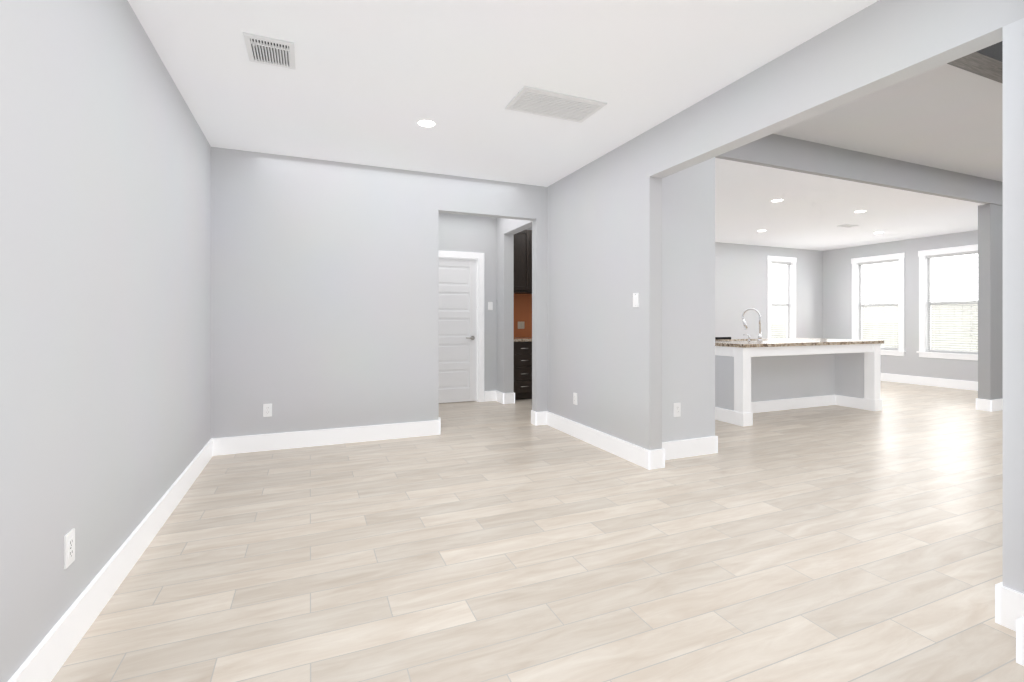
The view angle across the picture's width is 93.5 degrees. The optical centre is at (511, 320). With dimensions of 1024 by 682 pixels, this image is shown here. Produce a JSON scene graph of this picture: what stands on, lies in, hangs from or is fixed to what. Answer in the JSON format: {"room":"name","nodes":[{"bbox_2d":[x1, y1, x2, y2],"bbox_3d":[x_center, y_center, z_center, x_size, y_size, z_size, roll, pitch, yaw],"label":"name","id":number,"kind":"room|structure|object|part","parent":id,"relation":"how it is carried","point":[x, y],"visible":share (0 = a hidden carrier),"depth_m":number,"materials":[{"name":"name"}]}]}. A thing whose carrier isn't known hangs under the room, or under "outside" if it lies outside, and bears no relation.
{"room":"dining room","nodes":[
{"label":"dining room","id":0,"kind":"room"},
{"bbox_2d":[0,0,210,681],"bbox_3d":[-1.262,-0.170,0.759,0.120,2.740,7.816,0,0,-23],"label":"wall","id":1,"kind":"structure","parent":0,"point":[105,292],"depth_m":1.91,"materials":[{"name":"paint"}]},
{"bbox_2d":[64,528,74,568],"bbox_3d":[-1.609,0.830,1.754,0.008,0.118,0.072,0,0,-23],"label":"electrical outlet","id":2,"kind":"object","parent":1,"relation":"attached to","point":[69,548],"visible":1,"depth_m":1.74,"materials":[{"name":"white plastic"}]},
{"bbox_2d":[8,438,215,681],"bbox_3d":[-1.205,1.125,0.800,0.016,0.150,7.546,0,0,-23],"label":"baseboard","id":3,"kind":"structure","parent":1,"relation":"attached to","point":[46,659],"depth_m":1.99,"materials":[{"name":"white wood"}]},
{"bbox_2d":[211,147,546,438],"bbox_3d":[-1.097,-0.170,5.001,3.462,2.740,0.120,0,0,-23],"label":"wall","id":4,"kind":"structure","parent":0,"point":[324,294],"depth_m":4.67,"materials":[{"name":"paint"}]},
{"bbox_2d":[263,404,271,416],"bbox_3d":[-2.254,0.830,4.446,0.072,0.118,0.008,0,0,-23],"label":"electrical outlet","id":5,"kind":"object","parent":4,"relation":"attached to","point":[267,410],"visible":1,"depth_m":4.44,"materials":[{"name":"white plastic"}]},
{"bbox_2d":[216,417,440,454],"bbox_3d":[-1.697,1.125,4.675,2.044,0.150,0.016,0,0,-23],"label":"baseboard","id":6,"kind":"structure","parent":4,"relation":"attached to","point":[288,440],"depth_m":4.62,"materials":[{"name":"white wood"}]},
{"bbox_2d":[439,213,496,400],"bbox_3d":[-0.978,-0.170,6.952,1.570,2.740,0.120,0,0,-23],"label":"wall","id":7,"kind":"structure","parent":0,"point":[466,233],"depth_m":7.13,"materials":[{"name":"paint"}]},
{"bbox_2d":[439,258,476,402],"bbox_3d":[-0.880,0.147,6.951,0.802,2.082,0.098,0,0,-23],"label":"door","id":8,"kind":"structure","parent":7,"relation":"in","point":[457,330],"depth_m":7.01,"materials":[{"name":"white wood"}]},
{"bbox_3d":[-0.607,0.260,7.047,0.148,0.064,0.063,0,0,-23],"label":"handle","id":9,"kind":"part","parent":8,"relation":"part of","materials":[{"name":"silver metal"}]},
{"bbox_2d":[439,251,483,401],"bbox_3d":[-0.892,0.105,6.979,0.990,2.190,0.138,0,0,-23],"label":"door frame","id":10,"kind":"structure","parent":7,"relation":"attached to","point":[479,257],"depth_m":7.08,"materials":[{"name":"white wood"}]},
{"bbox_2d":[488,302,492,309],"bbox_3d":[-0.322,-0.210,7.157,0.072,0.118,0.010,0,0,-23],"label":"light switch","id":11,"kind":"object","parent":7,"relation":"attached to","point":[490,305],"visible":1,"depth_m":7.16,"materials":[{"name":"white plastic"}]},
{"bbox_2d":[128,0,878,186],"bbox_3d":[0.277,-1.790,1.404,3.457,0.500,7.816,0,0,-23],"label":"ceiling","id":12,"kind":"structure","parent":0,"point":[369,82],"depth_m":2.95,"materials":[{"name":"paint"}]},
{"bbox_2d":[243,32,295,69],"bbox_3d":[-1.379,-1.528,2.759,0.250,0.024,0.295,0,0,-23],"label":"ceiling vent","id":13,"kind":"object","parent":12,"relation":"in","point":[269,51],"visible":1,"depth_m":2.74,"materials":[{"name":"white metal"}]},
{"bbox_2d":[416,119,437,126],"bbox_3d":[-0.667,-1.537,3.765,0.170,0.006,0.170,0,0,-23],"label":"recessed light","id":14,"kind":"object","parent":12,"relation":"in","point":[426,122],"visible":1,"depth_m":3.76,"materials":[{"name":"white plastic"}]},
{"bbox_2d":[505,86,606,122],"bbox_3d":[0.310,-1.533,3.451,0.640,0.012,0.355,0,0,-23],"label":"ceiling vent","id":15,"kind":"object","parent":12,"relation":"in","point":[542,102],"visible":1,"depth_m":3.43,"materials":[{"name":"white metal"}]},
{"bbox_2d":[497,218,531,392],"bbox_3d":[0.063,-0.170,6.692,0.150,2.740,2.104,0,0,-23],"label":"wall","id":16,"kind":"structure","parent":0,"point":[507,229],"depth_m":6.96,"materials":[{"name":"paint"}]},
{"bbox_2d":[492,391,507,403],"bbox_3d":[-0.178,1.125,7.052,0.016,0.150,0.316,0,0,-23],"label":"baseboard","id":17,"kind":"structure","parent":16,"relation":"attached to","point":[497,396],"depth_m":7.01,"materials":[{"name":"white wood"}]},
{"bbox_2d":[514,230,531,293],"bbox_3d":[0.037,-0.940,7.636,0.522,0.960,0.335,0,0,-23],"label":"upper cabinet","id":18,"kind":"object","parent":16,"relation":"attached to","point":[523,239],"depth_m":7.52,"materials":[{"name":"brown wood"}]},
{"bbox_2d":[517,321,524,328],"bbox_3d":[0.148,0.080,7.846,0.118,0.118,0.008,0,0,-23],"label":"outlet","id":19,"kind":"object","parent":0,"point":[520,324],"depth_m":7.85,"materials":[{"name":"beige plastic"}]},
{"bbox_2d":[51,380,1023,681],"bbox_3d":[3.172,1.260,4.203,12.300,0.120,10.900,0,0,-23],"label":"floor","id":20,"kind":"structure","parent":0,"point":[489,542],"depth_m":2.41,"materials":[{"name":"tile"}]},
{"bbox_2d":[514,342,531,399],"bbox_3d":[0.060,0.760,7.500,0.459,0.880,0.605,0,0,-23],"label":"base cabinet","id":21,"kind":"object","parent":20,"relation":"on","point":[522,350],"depth_m":7.22,"materials":[{"name":"brown wood"}]},
{"bbox_2d":[514,338,531,341],"bbox_3d":[0.621,0.299,7.726,1.670,0.039,0.621,0,0,-23],"label":"countertop","id":22,"kind":"structure","parent":21,"relation":"on","point":[515,339],"depth_m":7.22,"materials":[{"name":"beige stone"}]},
{"bbox_2d":[715,344,881,425],"bbox_3d":[3.543,0.755,6.460,2.510,0.890,1.156,0,0,-23],"label":"kitchen island","id":23,"kind":"object","parent":20,"relation":"on","point":[759,374],"depth_m":6.39,"materials":[{"name":"white wood"}]},
{"bbox_2d":[715,338,882,347],"bbox_3d":[3.543,0.289,6.462,2.540,0.039,1.190,0,0,-23],"label":"island countertop","id":24,"kind":"structure","parent":23,"relation":"on","point":[774,342],"depth_m":5.88,"materials":[{"name":"beige stone"}]},
{"bbox_2d":[715,336,731,339],"bbox_3d":[2.935,0.252,6.800,0.330,0.036,0.090,0,0,-23],"label":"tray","id":25,"kind":"object","parent":24,"relation":"on","point":[716,338],"depth_m":6.76,"materials":[{"name":"black"}]},
{"bbox_2d":[742,308,762,339],"bbox_3d":[3.157,0.054,6.392,0.297,0.432,0.229,0,0,-23],"label":"faucet","id":26,"kind":"object","parent":24,"relation":"on","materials":[{"name":"silver metal"}]},
{"bbox_2d":[662,157,714,441],"bbox_3d":[1.160,-0.325,5.049,0.738,3.050,1.776,0,0,-23],"label":"wall","id":27,"kind":"structure","parent":0,"point":[688,289],"depth_m":4.26,"materials":[{"name":"grey paint"}]},
{"bbox_2d":[674,403,680,416],"bbox_3d":[1.439,0.780,4.198,0.072,0.118,0.008,0,0,-23],"label":"electrical outlet","id":28,"kind":"object","parent":27,"relation":"attached to","point":[677,409],"visible":1,"depth_m":4.20,"materials":[{"name":"white plastic"}]},
{"bbox_2d":[656,436,717,464],"bbox_3d":[1.511,1.125,4.211,0.738,0.150,0.040,0,0,-23],"label":"baseboard","id":29,"kind":"structure","parent":27,"relation":"attached to","point":[705,445],"depth_m":4.22,"materials":[{"name":"white wood"}]},
{"bbox_2d":[715,242,822,338],"bbox_3d":[4.064,-0.170,9.575,6.100,2.740,0.120,0,0,-23],"label":"wall","id":30,"kind":"structure","parent":0,"point":[740,279],"depth_m":9.89,"materials":[{"name":"paint"}]},
{"bbox_2d":[767,256,796,337],"bbox_3d":[5.689,-0.329,10.226,0.890,2.027,0.164,0,0,-23],"label":"window","id":31,"kind":"structure","parent":30,"relation":"in","point":[787,301],"depth_m":10.32,"materials":[{"name":"white plastic"}]},
{"bbox_2d":[771,261,791,336],"bbox_3d":[5.690,-0.333,10.224,0.636,1.802,0.068,0,0,-23],"label":"window blind","id":32,"kind":"object","parent":31,"relation":"attached to","point":[783,264],"visible":0.54,"depth_m":10.17,"materials":[{"name":"white plastic"}]},
{"bbox_2d":[547,0,1023,449],"bbox_3d":[1.929,-0.325,2.096,0.126,3.050,7.576,0,0,-23],"label":"wall","id":33,"kind":"structure","parent":0,"point":[604,264],"depth_m":3.92,"materials":[{"name":"paint"}]},
{"bbox_2d":[573,393,576,404],"bbox_3d":[0.652,0.810,4.968,0.008,0.118,0.072,0,0,-23],"label":"electrical outlet","id":34,"kind":"object","parent":33,"relation":"attached to","point":[575,398],"visible":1,"depth_m":4.96,"materials":[{"name":"white plastic"}]},
{"bbox_2d":[544,411,655,469],"bbox_3d":[0.755,1.125,4.717,0.060,0.150,1.835,0,0,-23],"label":"baseboard","id":35,"kind":"structure","parent":33,"relation":"attached to","point":[643,457],"depth_m":4.44,"materials":[{"name":"white wood"}]},
{"bbox_2d":[633,293,638,306],"bbox_3d":[1.038,-0.170,4.045,0.010,0.118,0.072,0,0,-23],"label":"light switch","id":36,"kind":"object","parent":33,"relation":"attached to","point":[635,299],"visible":1,"depth_m":4.04,"materials":[{"name":"white plastic"}]},
{"bbox_2d":[1004,587,1023,612],"bbox_3d":[2.752,1.125,0.315,0.016,0.150,3.594,0,0,-23],"label":"baseboard","id":37,"kind":"structure","parent":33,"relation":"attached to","point":[1013,599],"depth_m":1.87,"materials":[{"name":"white wood"}]},
{"bbox_2d":[715,158,983,250],"bbox_3d":[4.375,-1.790,7.683,7.230,0.500,3.850,0,0,-23],"label":"ceiling","id":38,"kind":"structure","parent":0,"point":[811,212],"depth_m":6.83,"materials":[{"name":"paint"}]},
{"bbox_2d":[770,199,784,201],"bbox_3d":[3.403,-1.537,6.186,0.170,0.006,0.170,0,0,-23],"label":"recessed light","id":39,"kind":"object","parent":38,"relation":"in","point":[776,200],"visible":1,"depth_m":6.19,"materials":[{"name":"white"}]},
{"bbox_2d":[837,224,857,227],"bbox_3d":[5.471,-1.528,7.850,0.300,0.024,0.150,0,0,-23],"label":"ceiling vent","id":40,"kind":"object","parent":38,"relation":"in","point":[848,226],"visible":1,"depth_m":7.84,"materials":[{"name":"white metal"}]},
{"bbox_2d":[773,64,1002,181],"bbox_3d":[5.981,-1.950,2.897,7.969,0.200,6.160,0,0,-23],"label":"ceiling","id":41,"kind":"structure","parent":0,"point":[948,117],"depth_m":4.55,"materials":[{"name":"white paint"}]},
{"bbox_2d":[715,134,1002,204],"bbox_3d":[5.076,-1.695,5.856,7.110,0.310,0.062,0,0,-23],"label":"beam","id":42,"kind":"structure","parent":41,"relation":"attached to","point":[789,153],"depth_m":5.32,"materials":[{"name":"paint"}]},
{"bbox_2d":[946,41,1002,83],"bbox_3d":[5.394,-1.770,4.142,7.846,0.180,0.150,0,0,-23],"label":"beam","id":43,"kind":"structure","parent":41,"relation":"attached to","point":[986,62],"depth_m":3.14,"materials":[{"name":"grey paint"}]},
{"bbox_2d":[823,230,977,381],"bbox_3d":[8.827,-0.325,6.258,0.120,3.050,9.920,0,0,-23],"label":"wall","id":44,"kind":"structure","parent":0,"point":[837,294],"depth_m":9.21,"materials":[{"name":"paint"}]},
{"bbox_2d":[851,253,905,355],"bbox_3d":[7.359,-0.303,9.688,0.164,1.977,1.010,0,0,-23],"label":"window","id":45,"kind":"structure","parent":44,"relation":"in","point":[862,305],"depth_m":9.72,"materials":[{"name":"white plastic"}]},
{"bbox_2d":[858,259,898,349],"bbox_3d":[7.357,-0.308,9.687,0.068,1.752,0.756,0,0,-23],"label":"window blind","id":46,"kind":"object","parent":45,"relation":"attached to","point":[879,262],"visible":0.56,"depth_m":9.63,"materials":[{"name":"white plastic"}]},
{"bbox_2d":[880,373,977,390],"bbox_3d":[7.603,1.125,9.004,0.016,0.150,3.630,0,0,-23],"label":"baseboard","id":47,"kind":"structure","parent":44,"relation":"attached to","point":[949,383],"depth_m":8.83,"materials":[{"name":"white wood"}]},
{"bbox_2d":[916,244,977,359],"bbox_3d":[7.827,-0.303,8.572,0.164,1.977,1.010,0,0,-23],"label":"window","id":48,"kind":"structure","parent":44,"relation":"in","point":[937,303],"depth_m":8.90,"materials":[{"name":"white plastic"}]},
{"bbox_2d":[926,251,977,353],"bbox_3d":[7.825,-0.308,8.571,0.068,1.752,0.756,0,0,-23],"label":"window blind","id":49,"kind":"object","parent":48,"relation":"attached to","point":[971,275],"visible":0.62,"depth_m":8.53,"materials":[{"name":"white plastic"}]},
{"bbox_2d":[978,203,1002,399],"bbox_3d":[7.308,-0.175,6.842,2.230,2.750,0.130,0,0,-23],"label":"wall","id":50,"kind":"structure","parent":0,"point":[990,301],"depth_m":6.41,"materials":[{"name":"paint"}]},
{"bbox_2d":[976,398,987,410],"bbox_3d":[7.259,1.125,6.900,2.216,0.150,0.016,0,0,-23],"label":"baseboard","id":51,"kind":"structure","parent":50,"relation":"attached to","point":[981,404],"depth_m":6.42,"materials":[{"name":"white wood"}]},
{"bbox_2d":[988,399,1002,411],"bbox_3d":[7.315,1.125,6.766,2.216,0.150,0.016,0,0,-23],"label":"baseboard","id":52,"kind":"structure","parent":50,"relation":"attached to","point":[996,404],"depth_m":6.37,"materials":[{"name":"white wood"}]},
{"bbox_2d":[1003,18,1023,593],"bbox_3d":[2.591,-0.170,0.223,0.352,2.740,3.608,0,0,-23],"label":"wall","id":53,"kind":"structure","parent":0,"point":[1013,305],"depth_m":1.88,"materials":[{"name":"grey paint"}]},
{"bbox_2d":[1004,609,1023,665],"bbox_3d":[2.441,1.125,0.105,0.016,0.150,3.446,0,0,-23],"label":"baseboard","id":54,"kind":"structure","parent":53,"relation":"attached to","point":[1013,620],"depth_m":1.69,"materials":[{"name":"white wood"}]},
{"label":"outside","id":55,"kind":"structure","parent":0,"visible":0},
{"bbox_2d":[771,254,977,303],"bbox_3d":[2.166,-2.300,5.245,20.050,9.000,24.000,0,0,-23],"label":"sky","id":56,"kind":"structure","parent":55,"point":[889,267],"depth_m":11.77,"materials":[{"name":"white"}]},
{"bbox_3d":[4.910,1.280,6.395,26.000,0.120,24.000,0,0,-23],"label":"ground","id":57,"kind":"structure","parent":55,"visible":0},
{"bbox_2d":[771,301,977,351],"bbox_3d":[3.656,0.400,3.517,17.462,1.640,15.660,0,0,-23],"label":"fence","id":58,"kind":"object","parent":57,"relation":"on","point":[776,310],"depth_m":11.10,"materials":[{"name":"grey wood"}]}
]}

